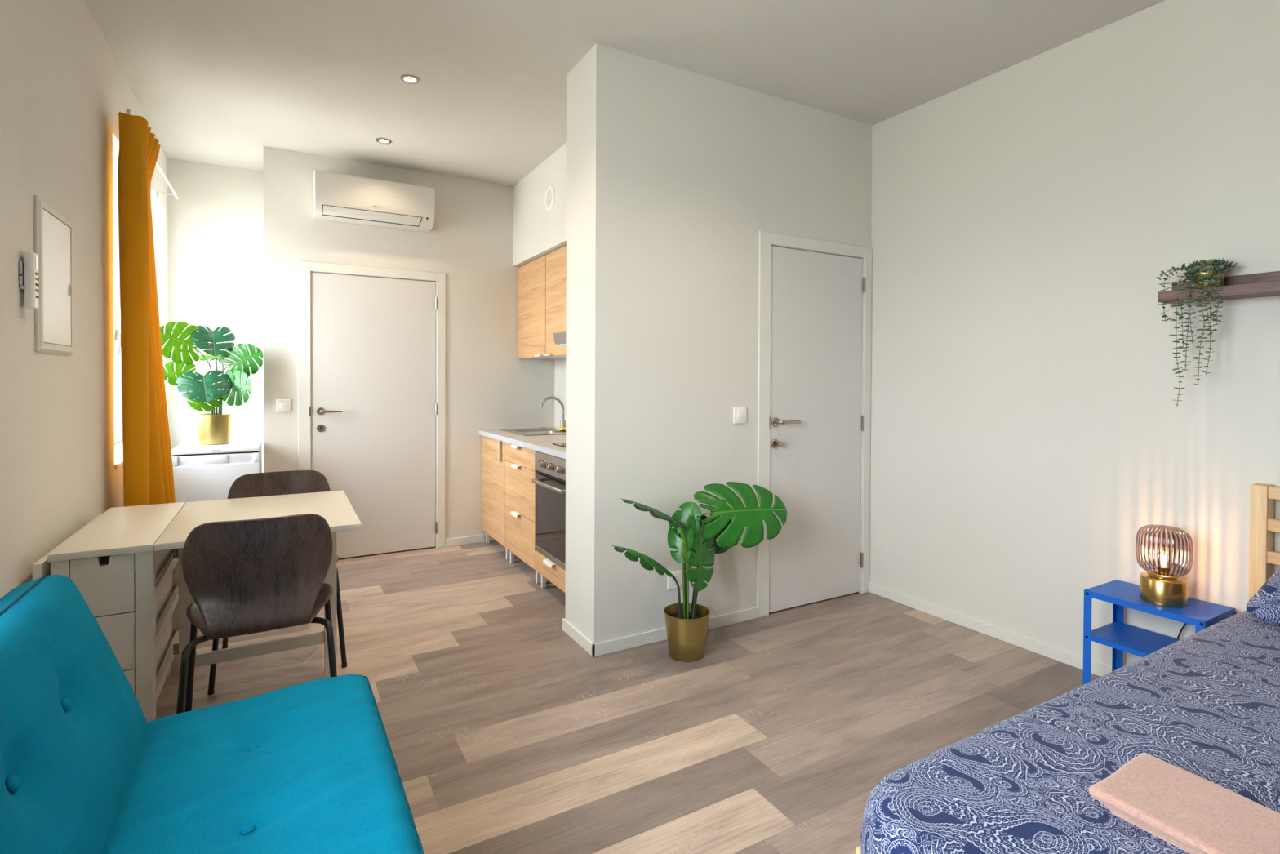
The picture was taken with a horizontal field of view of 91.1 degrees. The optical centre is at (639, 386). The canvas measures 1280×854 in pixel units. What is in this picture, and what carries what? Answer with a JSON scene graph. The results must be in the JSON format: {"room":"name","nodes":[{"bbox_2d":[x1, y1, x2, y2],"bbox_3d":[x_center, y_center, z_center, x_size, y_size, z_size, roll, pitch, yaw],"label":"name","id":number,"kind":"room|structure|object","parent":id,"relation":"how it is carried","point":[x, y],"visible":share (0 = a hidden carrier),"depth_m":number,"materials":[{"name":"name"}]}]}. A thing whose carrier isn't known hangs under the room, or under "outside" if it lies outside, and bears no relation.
{"room":"studio apartment","nodes":[
{"label":"studio apartment","id":0,"kind":"room"},
{"bbox_2d":[0,0,168,598],"bbox_3d":[-1.638,-0.151,1.146,0.310,2.840,7.657,0,1,-30],"label":"wall","id":1,"kind":"structure","parent":0,"point":[64,90],"depth_m":2.26,"materials":[{"name":"paint"}]},
{"bbox_2d":[18,251,39,309],"bbox_3d":[-1.901,-0.331,1.956,0.035,0.174,0.067,0,1,-30],"label":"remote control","id":2,"kind":"object","parent":1,"relation":"attached to","point":[28,274],"visible":1,"depth_m":1.94,"materials":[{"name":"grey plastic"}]},
{"bbox_2d":[34,195,72,355],"bbox_3d":[-2.056,-0.372,2.211,0.018,0.507,0.376,0,1,-30],"label":"electrical panel","id":3,"kind":"object","parent":1,"relation":"attached to","point":[53,232],"visible":0.98,"depth_m":2.18,"materials":[{"name":"plastic"}]},
{"bbox_2d":[112,108,178,469],"bbox_3d":[-2.928,-0.444,3.546,0.386,1.664,1.768,0,1,-30],"label":"window","id":4,"kind":"structure","parent":1,"relation":"in","point":[118,447],"depth_m":3.67,"materials":[{"name":"paint"}]},
{"bbox_2d":[117,111,175,506],"bbox_3d":[-2.391,-0.018,3.082,0.211,2.460,0.435,0,1,-30],"label":"curtain","id":5,"kind":"object","parent":4,"relation":"hanging from","point":[148,468],"visible":0.7,"depth_m":2.89,"materials":[{"name":"yellow fabric"}]},
{"bbox_2d":[167,157,263,472],"bbox_3d":[-1.711,-0.200,5.442,3.819,2.840,0.120,0,1,-30],"label":"wall niche","id":6,"kind":"object","parent":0,"point":[215,223],"visible":0.21,"depth_m":4.58,"materials":[{"name":"paint"}]},
{"bbox_2d":[263,146,554,538],"bbox_3d":[-1.769,-0.195,4.994,2.086,2.840,0.601,0,1,-30],"label":"wall","id":7,"kind":"structure","parent":0,"point":[469,241],"depth_m":4.82,"materials":[{"name":"paint"}]},
{"bbox_2d":[275,399,290,412],"bbox_3d":[-2.425,0.128,4.270,0.086,0.086,0.014,0,1,-30],"label":"light switch","id":8,"kind":"object","parent":7,"relation":"attached to","point":[282,405],"visible":1,"depth_m":4.26,"materials":[{"name":"white plastic"}]},
{"bbox_2d":[297,260,445,558],"bbox_3d":[-1.920,0.181,4.560,0.989,2.095,0.112,0,1,-30],"label":"door","id":9,"kind":"structure","parent":7,"relation":"in","point":[371,350],"depth_m":4.57,"materials":[{"name":"paint"}]},
{"bbox_2d":[312,169,435,231],"bbox_3d":[-1.873,-1.304,4.445,0.777,0.284,0.221,0,1,-30],"label":"air conditioner","id":10,"kind":"object","parent":7,"relation":"attached to","point":[336,197],"visible":1,"depth_m":4.36,"materials":[{"name":"white plastic"}]},
{"bbox_2d":[444,533,495,546],"bbox_3d":[-1.623,1.198,4.744,2.086,0.060,0.012,0,1,-30],"label":"baseboard","id":11,"kind":"structure","parent":7,"relation":"attached to","point":[479,538],"depth_m":4.89,"materials":[{"name":"paint"}]},
{"bbox_2d":[512,142,566,266],"bbox_3d":[-0.386,-1.281,4.306,0.361,0.640,1.938,0,1,-30],"label":"wall","id":12,"kind":"structure","parent":0,"point":[538,232],"depth_m":4.54,"materials":[{"name":"paint"}]},
{"bbox_2d":[545,185,555,211],"bbox_3d":[-0.628,-1.308,4.356,0.009,0.172,0.172,0,1,-30],"label":"ceiling vent","id":13,"kind":"object","parent":12,"relation":"in","point":[550,195],"visible":1,"depth_m":4.34,"materials":[{"name":"white plastic"}]},
{"bbox_2d":[554,358,565,427],"bbox_3d":[0.112,-0.186,4.951,1.139,2.840,2.539,0,1,-30],"label":"wall","id":14,"kind":"structure","parent":0,"point":[559,363],"depth_m":5.16,"materials":[{"name":"paint"}]},
{"bbox_2d":[517,254,565,359],"bbox_3d":[-0.713,-0.595,4.890,0.347,0.742,0.606,0,1,-30],"label":"upper cabinet","id":15,"kind":"object","parent":14,"relation":"attached to","point":[531,275],"visible":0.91,"depth_m":4.79,"materials":[{"name":"brown wood"}]},
{"bbox_2d":[542,245,566,356],"bbox_3d":[-0.412,-0.587,4.363,0.347,0.742,0.596,0,1,-30],"label":"upper cabinet","id":16,"kind":"object","parent":14,"relation":"attached to","point":[556,260],"visible":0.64,"depth_m":4.38,"materials":[{"name":"brown wood"}]},
{"bbox_2d":[85,0,1164,186],"bbox_3d":[0.080,-1.634,2.105,4.249,0.120,7.657,0,1,-30],"label":"ceiling","id":17,"kind":"structure","parent":0,"point":[215,82],"depth_m":3.02,"materials":[{"name":"paint"}]},
{"bbox_2d":[376,137,391,143],"bbox_3d":[-1.670,-1.603,4.091,0.094,0.005,0.094,0,1,-30],"label":"recessed light","id":18,"kind":"object","parent":17,"relation":"in","point":[378,140],"visible":1,"depth_m":4.09,"materials":[{"name":"white"}]},
{"bbox_2d":[400,74,419,84],"bbox_3d":[-1.189,-1.591,3.248,0.094,0.005,0.094,0,1,-30],"label":"recessed light","id":19,"kind":"object","parent":17,"relation":"in","point":[404,77],"visible":1,"depth_m":3.25,"materials":[{"name":"silver plastic"}]},
{"bbox_2d":[155,540,1100,853],"bbox_3d":[0.149,1.326,2.186,3.819,0.121,7.417,0,1,-30],"label":"floor","id":20,"kind":"structure","parent":0,"point":[505,735],"depth_m":2.50,"materials":[{"name":"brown wood"}]},
{"bbox_2d":[32,490,361,722],"bbox_3d":[-1.667,0.884,2.516,0.930,0.738,0.820,0,1,-30],"label":"table","id":21,"kind":"object","parent":20,"relation":"on","point":[125,563],"visible":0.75,"depth_m":2.28,"materials":[{"name":"beige paint"}]},
{"bbox_2d":[0,574,423,853],"bbox_3d":[-0.706,0.870,0.904,0.815,0.813,1.900,0,1,-30],"label":"sofa","id":22,"kind":"object","parent":20,"relation":"on","point":[308,767],"visible":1,"depth_m":1.30,"materials":[{"name":"teal fabric"}]},
{"bbox_2d":[0,574,147,853],"bbox_3d":[-0.937,0.721,0.771,0.283,0.506,1.900,0,1,-30],"label":"cushion","id":23,"kind":"object","parent":22,"relation":"on","point":[73,727],"depth_m":1.22,"materials":[{"name":"teal fabric"}]},
{"bbox_2d":[100,674,423,853],"bbox_3d":[-0.607,0.945,0.962,0.585,0.198,1.900,0,1,-30],"label":"seat cushion","id":24,"kind":"object","parent":22,"relation":"on","point":[308,767],"depth_m":1.35,"materials":[{"name":"teal fabric"}]},
{"bbox_2d":[171,438,262,502],"bbox_3d":[-2.731,0.799,4.089,0.453,0.862,0.590,0,1,-30],"label":"mini fridge","id":25,"kind":"object","parent":20,"relation":"on","point":[201,473],"visible":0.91,"depth_m":3.83,"materials":[{"name":"metal"}]},
{"bbox_2d":[160,321,263,444],"bbox_3d":[-2.713,-0.020,3.963,0.465,0.780,0.370,0,1,8],"label":"monstera plant","id":26,"kind":"object","parent":25,"relation":"on","point":[214,428],"visible":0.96,"depth_m":3.98,"materials":[{"name":"green plant"}]},
{"bbox_2d":[176,513,337,713],"bbox_3d":[-1.355,0.843,2.254,0.517,0.830,0.512,0,1,-30],"label":"dining chair","id":27,"kind":"object","parent":20,"relation":"on","point":[242,577],"visible":0.98,"depth_m":2.08,"materials":[{"name":"brown wood"}]},
{"bbox_2d":[207,470,346,694],"bbox_3d":[-1.657,0.834,2.895,0.517,0.830,0.512,0,1,-30],"label":"dining chair","id":28,"kind":"object","parent":20,"relation":"on","point":[295,482],"visible":0.24,"depth_m":3.03,"materials":[{"name":"brown wood"}]},
{"bbox_2d":[481,435,510,559],"bbox_3d":[-0.855,0.805,4.835,0.619,0.851,0.594,0,1,-30],"label":"base cabinet","id":29,"kind":"object","parent":20,"relation":"on","point":[493,451],"visible":0.36,"depth_m":4.67,"materials":[{"name":"brown wood"}]},
{"bbox_2d":[479,426,565,459],"bbox_3d":[-0.516,0.368,4.261,0.634,0.036,1.924,0,1,-30],"label":"countertop","id":30,"kind":"structure","parent":29,"relation":"on","point":[541,443],"depth_m":4.17,"materials":[{"name":"laminate"}]},
{"bbox_2d":[498,426,565,435],"bbox_3d":[-0.791,0.410,4.816,0.405,0.145,0.640,0,1,-30],"label":"sink","id":31,"kind":"object","parent":30,"relation":"in","point":[542,430],"visible":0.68,"depth_m":4.87,"materials":[{"name":"metal"}]},
{"bbox_2d":[555,427,565,431],"bbox_3d":[-0.598,0.326,4.841,0.065,0.023,0.135,0,1,-30],"label":"sponge","id":32,"kind":"object","parent":31,"relation":"on","point":[558,428],"visible":0.77,"depth_m":4.81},
{"bbox_2d":[539,395,565,427],"bbox_3d":[-0.671,0.209,4.895,0.220,0.268,0.088,0,1,-30],"label":"tap","id":33,"kind":"object","parent":30,"relation":"on","point":[562,420],"visible":0.77,"depth_m":4.93,"materials":[{"name":"silver metal"}]},
{"bbox_2d":[560,419,565,427],"bbox_3d":[-0.608,0.302,4.954,0.052,0.080,0.052,0,1,-30],"label":"tap","id":34,"kind":"object","parent":33,"relation":"on","point":[562,421],"depth_m":4.94,"materials":[{"name":"silver metal"}]},
{"bbox_2d":[553,442,565,447],"bbox_3d":[-0.201,0.349,3.765,0.480,0.018,0.512,0,1,-30],"label":"cooktop","id":35,"kind":"object","parent":30,"relation":"in","point":[564,443],"visible":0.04,"depth_m":3.80,"materials":[{"name":"black glass"}]},
{"bbox_2d":[504,442,540,583],"bbox_3d":[-0.559,0.812,4.310,0.625,0.851,0.608,0,1,-30],"label":"base cabinet","id":36,"kind":"object","parent":20,"relation":"on","point":[519,489],"visible":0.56,"depth_m":4.13,"materials":[{"name":"brown wood"}]},
{"bbox_2d":[534,550,565,592],"bbox_3d":[-0.260,0.820,3.785,0.625,0.851,0.598,0,1,-30],"label":"base cabinet","id":37,"kind":"object","parent":20,"relation":"on","point":[549,570],"visible":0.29,"depth_m":3.68,"materials":[{"name":"brown wood"}]},
{"bbox_2d":[531,450,565,568],"bbox_3d":[-0.317,0.704,3.753,0.566,0.608,0.582,0,1,-30],"label":"oven","id":38,"kind":"object","parent":37,"relation":"in","point":[549,481],"visible":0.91,"depth_m":3.67,"materials":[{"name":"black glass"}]},
{"bbox_2d":[611,481,786,662],"bbox_3d":[0.274,0.868,2.963,0.957,0.778,0.255,0,1,-30],"label":"monstera plant","id":39,"kind":"object","parent":20,"relation":"on","point":[686,622],"visible":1,"depth_m":2.95,"materials":[{"name":"green plant"}]},
{"bbox_2d":[855,483,1279,853],"bbox_3d":[1.728,0.824,1.110,2.098,0.923,1.547,0,1,-30],"label":"bed","id":40,"kind":"object","parent":20,"relation":"on","point":[1262,556],"visible":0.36,"depth_m":2.24,"materials":[{"name":"brown wood"}]},
{"bbox_2d":[860,609,1279,853],"bbox_3d":[1.657,0.850,1.040,2.138,0.179,1.606,0,1,-30],"label":"bedspread","id":41,"kind":"object","parent":40,"relation":"on","point":[1205,704],"visible":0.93,"depth_m":1.29,"materials":[{"name":"blue fabric"}]},
{"bbox_2d":[1088,752,1279,853],"bbox_3d":[1.064,0.748,0.921,0.219,0.044,0.634,0,1,-30],"label":"towel","id":42,"kind":"object","parent":41,"relation":"on","point":[1194,814],"visible":1,"depth_m":1.08,"materials":[{"name":"pink fabric"}]},
{"bbox_2d":[1245,568,1279,627],"bbox_3d":[2.263,0.686,1.858,0.371,0.198,0.616,0,1,-30],"label":"pillow","id":43,"kind":"object","parent":41,"relation":"on","point":[1264,605],"visible":0.99,"depth_m":2.01,"materials":[{"name":"blue fabric"}]},
{"bbox_2d":[1082,579,1236,684],"bbox_3d":[1.999,1.046,2.432,0.274,0.451,0.392,0,1,-30],"label":"nightstand","id":44,"kind":"object","parent":20,"relation":"on","point":[1122,637],"visible":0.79,"depth_m":2.47,"materials":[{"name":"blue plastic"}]},
{"bbox_2d":[1091,621,1179,657],"bbox_3d":[1.999,1.006,2.432,0.260,0.022,0.378,0,1,-30],"label":"shelf","id":45,"kind":"object","parent":44,"relation":"attached to","point":[1118,635],"depth_m":2.48,"materials":[{"name":"blue metal"}]},
{"bbox_2d":[1135,524,1193,607],"bbox_3d":[2.003,0.676,2.402,0.170,0.288,0.169,0,1,-30],"label":"table lamp","id":46,"kind":"object","parent":44,"relation":"on","point":[1159,586],"visible":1,"depth_m":2.37,"materials":[{"name":"gold metal"}]},
{"bbox_2d":[1157,565,1168,574],"bbox_3d":[2.003,0.701,2.402,0.034,0.026,0.034,0,1,-30],"label":"bulb socket","id":47,"kind":"object","parent":46,"relation":"attached to","point":[1161,566],"depth_m":2.39,"materials":[{"name":"gold metal"}]},
{"bbox_2d":[1177,622,1186,639],"bbox_3d":[2.097,1.036,2.495,0.123,0.446,0.063,0,1,2],"label":"cable","id":48,"kind":"object","parent":44,"relation":"hanging from","point":[1184,624],"visible":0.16,"depth_m":2.48,"materials":[{"name":"black plastic"}]},
{"bbox_2d":[564,43,872,643],"bbox_3d":[0.514,-0.168,3.522,1.857,2.840,0.343,0,1,-30],"label":"wall partition","id":49,"kind":"structure","parent":0,"point":[674,175],"depth_m":3.12,"materials":[{"name":"paint"}]},
{"bbox_2d":[562,606,757,657],"bbox_3d":[0.119,1.222,3.316,0.988,0.060,0.367,0,1,-30],"label":"baseboard","id":50,"kind":"structure","parent":49,"relation":"attached to","point":[604,647],"depth_m":3.07,"materials":[{"name":"paint"}]},
{"bbox_2d":[666,570,682,590],"bbox_3d":[0.175,0.967,3.139,0.086,0.086,0.012,0,1,-30],"label":"wall socket","id":51,"kind":"object","parent":49,"relation":"attached to","point":[671,584],"visible":0.77,"depth_m":3.13,"materials":[{"name":"white plastic"}]},
{"bbox_2d":[733,407,746,423],"bbox_3d":[0.531,0.151,3.330,0.086,0.086,0.014,0,1,-30],"label":"light switch","id":52,"kind":"object","parent":49,"relation":"attached to","point":[740,414],"visible":1,"depth_m":3.32,"materials":[{"name":"white plastic"}]},
{"bbox_2d":[756,230,871,617],"bbox_3d":[1.021,0.206,3.611,0.880,2.095,0.112,0,1,-30],"label":"door","id":53,"kind":"structure","parent":49,"relation":"in","point":[815,308],"depth_m":3.60,"materials":[{"name":"paint"}]},
{"bbox_2d":[869,0,1279,666],"bbox_3d":[1.867,-0.158,3.144,0.120,2.840,7.657,0,1,-30],"label":"wall","id":54,"kind":"structure","parent":0,"point":[1026,422],"depth_m":2.82,"materials":[{"name":"paint"}]},
{"bbox_2d":[868,582,1111,676],"bbox_3d":[2.520,1.250,1.870,0.012,0.060,4.523,0,1,-30],"label":"baseboard","id":55,"kind":"structure","parent":54,"relation":"attached to","point":[1097,668],"depth_m":3.15,"materials":[{"name":"paint"}]},
{"bbox_2d":[1157,271,1279,304],"bbox_3d":[2.376,-0.369,1.993,0.135,0.087,1.158,0,1,-30],"label":"ledge","id":56,"kind":"object","parent":54,"relation":"attached to","point":[1261,284],"visible":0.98,"depth_m":2.30,"materials":[{"name":"brown wood"}]},
{"bbox_2d":[1155,257,1237,406],"bbox_3d":[2.113,-0.204,2.397,0.136,0.562,0.232,0,1,-30],"label":"trailing plant","id":57,"kind":"object","parent":56,"relation":"on","point":[1210,274],"visible":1,"depth_m":2.35,"materials":[{"name":"green plant"}]},
{"bbox_3d":[-0.101,-0.653,3.847,0.317,0.596,0.594,0,1,-30],"label":"upper cabinet","id":58,"kind":"object","parent":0,"visible":0},
{"bbox_2d":[553,331,566,346],"bbox_3d":[-0.190,-0.303,3.803,0.482,0.100,0.592,0,1,-30],"label":"hood","id":59,"kind":"object","parent":58,"relation":"attached to","point":[560,339],"visible":0.12,"depth_m":3.86,"materials":[{"name":"metal"}]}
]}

